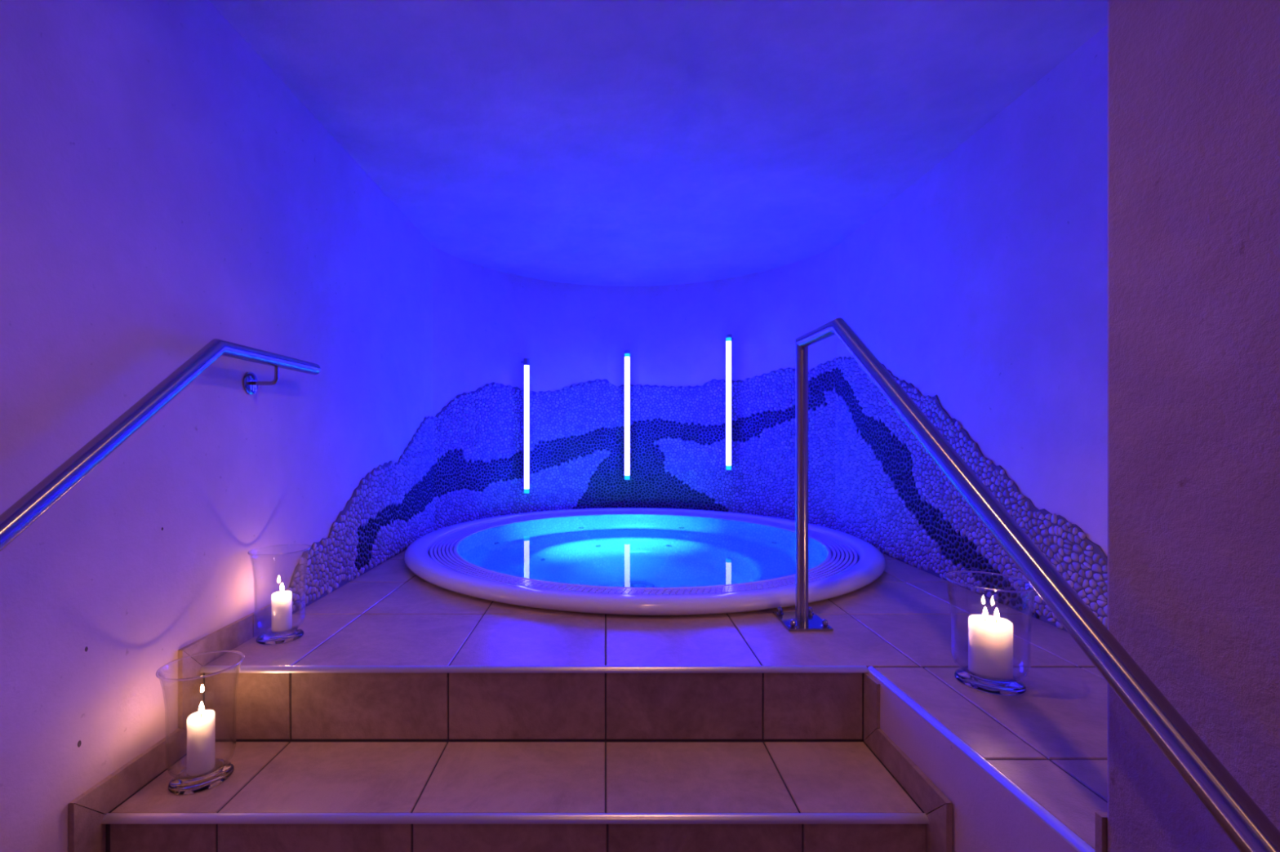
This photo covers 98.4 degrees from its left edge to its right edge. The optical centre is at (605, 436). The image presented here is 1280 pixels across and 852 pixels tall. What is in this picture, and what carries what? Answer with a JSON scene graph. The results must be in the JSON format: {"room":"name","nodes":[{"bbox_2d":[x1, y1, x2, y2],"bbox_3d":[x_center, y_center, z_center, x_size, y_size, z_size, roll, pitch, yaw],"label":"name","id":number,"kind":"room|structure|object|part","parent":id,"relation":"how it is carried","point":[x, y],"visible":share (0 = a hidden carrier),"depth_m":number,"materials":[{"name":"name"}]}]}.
{"room":"spa hot tub room","nodes":[
{"label":"spa hot tub room","id":0,"kind":"room"},
{"bbox_2d":[0,0,432,851],"bbox_3d":[-1.119,0.203,0.595,0.121,2.935,5.590,0,0,0],"label":"wall","id":1,"kind":"structure","parent":0,"point":[165,194],"depth_m":1.30,"materials":[{"name":"paint"}]},
{"bbox_2d":[0,338,320,551],"bbox_3d":[-1.010,0.229,1.024,0.099,0.948,1.672,0,0,0],"label":"handrail","id":2,"kind":"object","parent":1,"relation":"attached to","point":[20,516],"visible":1,"depth_m":1.12,"materials":[{"name":"silver metal"}]},
{"bbox_2d":[68,603,271,851],"bbox_3d":[-1.054,0.953,1.025,0.012,0.846,1.549,0,0,0],"label":"baseboard","id":3,"kind":"structure","parent":1,"relation":"attached to","point":[86,833],"depth_m":1.31,"materials":[{"name":"tile"}]},
{"bbox_2d":[432,246,836,417],"bbox_3d":[0.180,0.168,3.905,2.709,2.865,1.030,0,0,0],"label":"wall","id":4,"kind":"structure","parent":0,"point":[486,321],"depth_m":4.03,"materials":[{"name":"paint"}]},
{"bbox_2d":[520,358,529,493],"bbox_3d":[-0.579,-0.072,3.979,0.042,0.969,0.090,0,0,-27],"label":"tube light","id":5,"kind":"object","parent":4,"relation":"attached to","point":[526,362],"visible":1,"depth_m":3.94,"materials":[{"name":"white glass"}]},
{"bbox_2d":[624,350,630,479],"bbox_3d":[0.165,-0.159,4.239,0.043,0.990,0.091,0,0,0],"label":"tube light","id":6,"kind":"object","parent":4,"relation":"attached to","point":[627,353],"visible":1,"depth_m":4.20,"materials":[{"name":"white glass"}]},
{"bbox_2d":[287,356,1107,631],"bbox_3d":[0.180,0.062,2.833,2.479,1.089,2.934,0,0,0],"label":"mosaic","id":7,"kind":"object","parent":4,"relation":"attached to","point":[871,480],"visible":0.92,"depth_m":3.48,"materials":[{"name":"tile"}]},
{"bbox_2d":[725,333,733,471],"bbox_3d":[0.907,-0.243,4.003,0.090,0.982,0.042,0,0,-45],"label":"tube light","id":8,"kind":"object","parent":4,"relation":"attached to","point":[728,337],"visible":1,"depth_m":3.97,"materials":[{"name":"white glass"}]},
{"bbox_2d":[202,549,1107,850],"bbox_3d":[0.180,0.615,2.549,2.476,0.030,3.560,0,0,0],"label":"floor","id":9,"kind":"structure","parent":0,"point":[1050,740],"depth_m":1.57,"materials":[{"name":"tile"}]},
{"bbox_2d":[247,543,311,644],"bbox_3d":[-0.968,0.468,1.643,0.164,0.264,0.164,0,0,0],"label":"hurricane","id":10,"kind":"object","parent":9,"relation":"on","point":[268,637],"visible":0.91,"depth_m":1.61,"materials":[{"name":"clear glass"}]},
{"bbox_2d":[271,582,292,632],"bbox_3d":[-0.962,0.505,1.640,0.052,0.138,0.052,0,0,0],"label":"pillar candle","id":11,"kind":"object","parent":10,"relation":"in","point":[282,601],"visible":1,"depth_m":1.62,"materials":[{"name":"white wax"}]},
{"bbox_2d":[200,665,868,672],"bbox_3d":[-0.184,0.606,1.434,1.727,0.014,0.014,0,0,0],"label":"trim","id":12,"kind":"structure","parent":9,"relation":"attached to","point":[206,668],"depth_m":1.43,"materials":[{"name":"silver metal"}]},
{"bbox_2d":[404,507,886,615],"bbox_3d":[0.180,1.001,3.000,2.398,0.922,2.398,0,0,-8],"label":"hot tub","id":13,"kind":"object","parent":9,"relation":"in","point":[851,563],"visible":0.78,"depth_m":2.09,"materials":[{"name":"white plastic"}]},
{"bbox_2d":[456,514,828,587],"bbox_3d":[0.180,0.562,3.000,1.911,0.001,1.911,0,0,0],"label":"water","id":14,"kind":"object","parent":13,"relation":"in","point":[621,550],"visible":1,"depth_m":2.69,"materials":[{"name":"blue liquid"}]},
{"bbox_2d":[943,570,1035,695],"bbox_3d":[0.935,0.475,1.345,0.188,0.249,0.188,0,0,0],"label":"hurricane","id":15,"kind":"object","parent":9,"relation":"on","point":[1014,686],"visible":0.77,"depth_m":1.30,"materials":[{"name":"clear glass"}]},
{"bbox_2d":[968,607,1013,681],"bbox_3d":[0.930,0.494,1.335,0.089,0.160,0.089,0,0,0],"label":"pillar candle","id":16,"kind":"object","parent":15,"relation":"in","point":[990,637],"visible":1,"depth_m":1.30,"materials":[{"name":"white wax"}]},
{"bbox_2d":[773,317,1279,851],"bbox_3d":[0.632,0.624,1.027,0.136,1.892,1.676,0,0,0],"label":"handrail","id":17,"kind":"object","parent":9,"relation":"on","point":[1246,826],"visible":1,"depth_m":0.78,"materials":[{"name":"silver metal"}]},
{"bbox_3d":[0.632,0.135,1.777,0.039,0.914,0.039,0,0,0],"label":"post","id":18,"kind":"part","parent":17,"relation":"part of","materials":[{"name":"silver metal"}]},
{"bbox_3d":[0.632,0.596,1.780,0.136,0.008,0.170,0,0,0],"label":"plate","id":19,"kind":"part","parent":17,"relation":"part of","materials":[{"name":"silver metal"}]},
{"bbox_2d":[208,0,1107,286],"bbox_3d":[0.180,-1.215,1.125,2.720,0.100,6.650,0,0,0],"label":"ceiling","id":20,"kind":"structure","parent":0,"point":[607,143],"depth_m":1.93,"materials":[{"name":"paint"}]},
{"bbox_2d":[836,24,1107,632],"bbox_3d":[1.480,-0.282,1.879,0.120,1.965,3.023,0,0,0],"label":"wall","id":21,"kind":"structure","parent":0,"point":[981,287],"depth_m":1.90,"materials":[{"name":"paint"}]},
{"bbox_2d":[866,672,1078,851],"bbox_3d":[0.835,1.055,1.102,0.311,0.890,0.670,0,0,0],"label":"wall","id":22,"kind":"structure","parent":0,"point":[987,817],"depth_m":1.05,"materials":[{"name":"paint"}]},
{"bbox_2d":[863,672,952,851],"bbox_3d":[0.678,0.995,0.844,0.012,0.761,1.187,0,0,0],"label":"baseboard","id":23,"kind":"structure","parent":22,"relation":"attached to","point":[938,808],"depth_m":1.22,"materials":[{"name":"tile"}]},
{"bbox_2d":[867,666,1095,851],"bbox_3d":[0.694,0.606,1.102,0.014,0.014,0.671,0,0,-1],"label":"trim","id":24,"kind":"structure","parent":22,"relation":"attached to","point":[1074,841],"depth_m":0.99,"materials":[{"name":"silver metal"}]},
{"bbox_2d":[1107,0,1279,851],"bbox_3d":[1.117,0.203,-0.717,0.846,2.935,2.967,0,0,0],"label":"wall","id":25,"kind":"structure","parent":0,"point":[1193,86],"depth_m":0.65,"materials":[{"name":"paint"}]},
{"bbox_2d":[1095,812,1107,851],"bbox_3d":[1.054,0.565,0.773,0.727,0.070,0.010,0,0,0],"label":"baseboard","id":26,"kind":"structure","parent":25,"relation":"attached to","point":[1101,818],"depth_m":0.77,"materials":[{"name":"tile"}]},
{"bbox_3d":[-0.187,1.300,0.469,1.742,0.212,0.320,0,0,0],"label":"stair step","id":27,"kind":"structure","parent":0,"visible":0},
{"bbox_3d":[-0.187,1.106,0.749,1.742,0.212,0.320,0,0,0],"label":"stair step","id":28,"kind":"structure","parent":27,"relation":"on","visible":0},
{"bbox_2d":[106,824,925,851],"bbox_3d":[-0.187,0.912,1.028,1.742,0.212,0.320,0,0,0],"label":"stair step","id":29,"kind":"structure","parent":28,"relation":"on","point":[119,837],"depth_m":1.16,"materials":[{"name":"tile"}]},
{"bbox_2d":[101,672,928,824],"bbox_3d":[-0.187,0.718,1.308,1.742,0.212,0.320,0,0,0],"label":"stair step","id":30,"kind":"structure","parent":29,"relation":"on","point":[311,748],"depth_m":1.38,"materials":[{"name":"tile"}]},
{"bbox_2d":[155,649,244,795],"bbox_3d":[-0.936,0.661,1.280,0.166,0.266,0.166,0,0,0],"label":"hurricane","id":31,"kind":"object","parent":30,"relation":"on","point":[182,784],"visible":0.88,"depth_m":1.25,"materials":[{"name":"clear glass"}]},
{"bbox_2d":[186,702,214,776],"bbox_3d":[-0.932,0.690,1.272,0.052,0.156,0.052,0,0,0],"label":"pillar candle","id":32,"kind":"object","parent":31,"relation":"in","point":[201,723],"visible":1,"depth_m":1.25,"materials":[{"name":"white wax"}]}
]}

